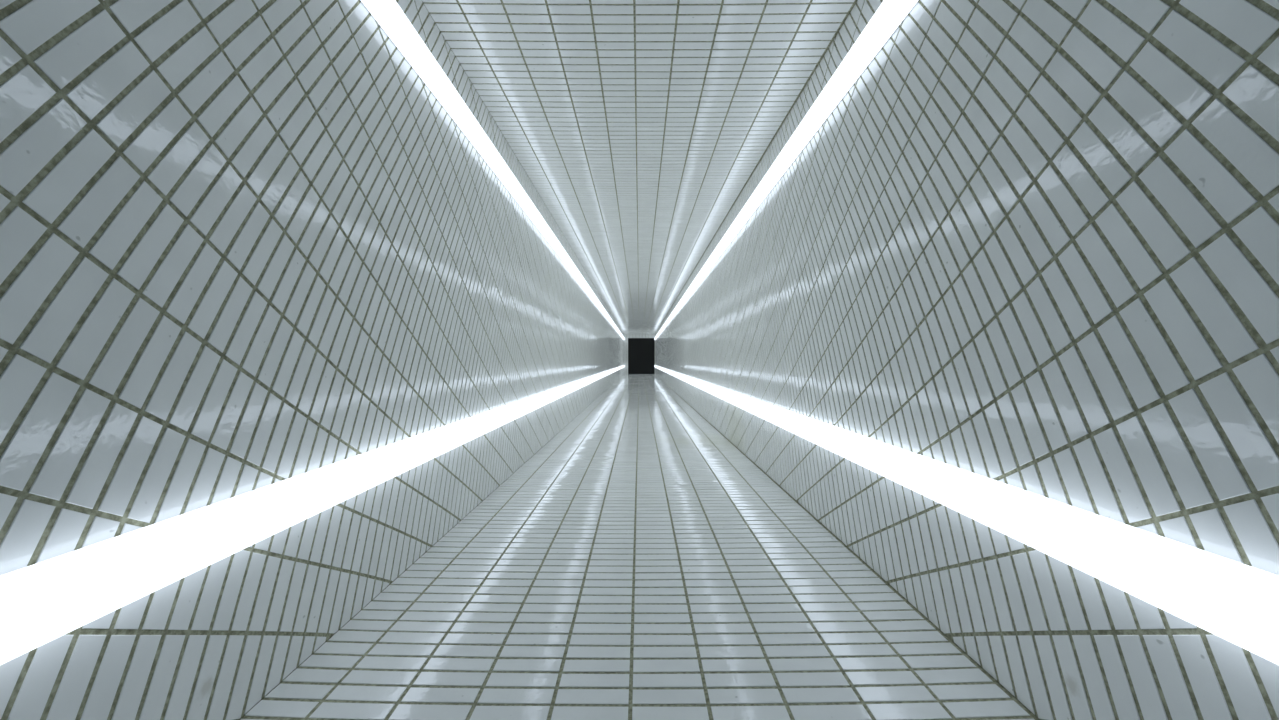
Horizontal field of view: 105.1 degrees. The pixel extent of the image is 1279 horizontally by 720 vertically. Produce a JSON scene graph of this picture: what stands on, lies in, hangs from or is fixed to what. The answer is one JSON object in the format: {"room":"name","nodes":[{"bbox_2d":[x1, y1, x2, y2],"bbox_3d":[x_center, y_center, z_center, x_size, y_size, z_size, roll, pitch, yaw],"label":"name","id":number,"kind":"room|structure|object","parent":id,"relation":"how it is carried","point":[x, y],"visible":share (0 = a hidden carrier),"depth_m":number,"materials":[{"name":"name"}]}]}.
{"room":"tiled tunnel","nodes":[
{"label":"tiled tunnel","id":0,"kind":"room"},
{"bbox_2d":[0,0,623,719],"bbox_3d":[-1.259,-0.451,18.476,0.122,3.098,37.952,0,0,0],"label":"wall","id":1,"kind":"structure","parent":0,"point":[246,246],"depth_m":1.49,"materials":[{"name":"tile"}]},
{"bbox_2d":[0,365,624,664],"bbox_3d":[-1.169,0.473,19.024,0.060,0.143,36.848,0,0,0],"label":"strip light","id":2,"kind":"object","parent":1,"relation":"attached to","point":[42,602],"visible":1,"depth_m":1.23,"materials":[{"name":"metal"}]},
{"bbox_2d":[360,0,624,339],"bbox_3d":[-1.169,-1.608,19.499,0.060,0.143,35.898,0,0,0],"label":"strip light","id":3,"kind":"object","parent":1,"relation":"attached to","point":[388,14],"visible":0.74,"depth_m":3.04,"materials":[{"name":"metal"}]},
{"bbox_2d":[240,374,1038,719],"bbox_3d":[0.000,1.138,18.476,2.400,0.121,37.952,0,0,0],"label":"floor","id":4,"kind":"structure","parent":0,"point":[639,564],"depth_m":2.08,"materials":[{"name":"tile"}]},
{"bbox_2d":[422,0,856,333],"bbox_3d":[0.000,-2.039,18.476,2.400,0.121,37.952,0,0,0],"label":"ceiling","id":5,"kind":"structure","parent":0,"point":[639,126],"depth_m":3.81,"materials":[{"name":"tile"}]},
{"bbox_2d":[624,334,654,373],"bbox_3d":[0.000,-0.451,37.552,2.400,3.058,0.201,0,0,0],"label":"wall","id":6,"kind":"structure","parent":0,"point":[626,336],"depth_m":37.45,"materials":[{"name":"tile"}]},
{"bbox_2d":[628,338,654,373],"bbox_3d":[0.145,-0.298,37.542,2.033,2.752,0.060,0,0,0],"label":"door","id":7,"kind":"structure","parent":6,"relation":"in","point":[641,351],"depth_m":37.51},
{"bbox_2d":[655,0,1278,719],"bbox_3d":[1.259,-0.451,18.476,0.122,3.098,37.952,0,0,0],"label":"wall","id":8,"kind":"structure","parent":0,"point":[1032,246],"depth_m":1.49,"materials":[{"name":"tile"}]},
{"bbox_2d":[654,0,918,339],"bbox_3d":[1.169,-1.608,19.499,0.060,0.143,35.898,0,0,0],"label":"strip light","id":9,"kind":"object","parent":8,"relation":"attached to","point":[890,14],"visible":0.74,"depth_m":3.04,"materials":[{"name":"metal"}]},
{"bbox_2d":[654,365,1278,664],"bbox_3d":[1.169,0.473,19.024,0.060,0.143,36.848,0,0,0],"label":"strip light","id":10,"kind":"object","parent":8,"relation":"attached to","point":[1236,602],"visible":1,"depth_m":1.23,"materials":[{"name":"metal"}]}
]}

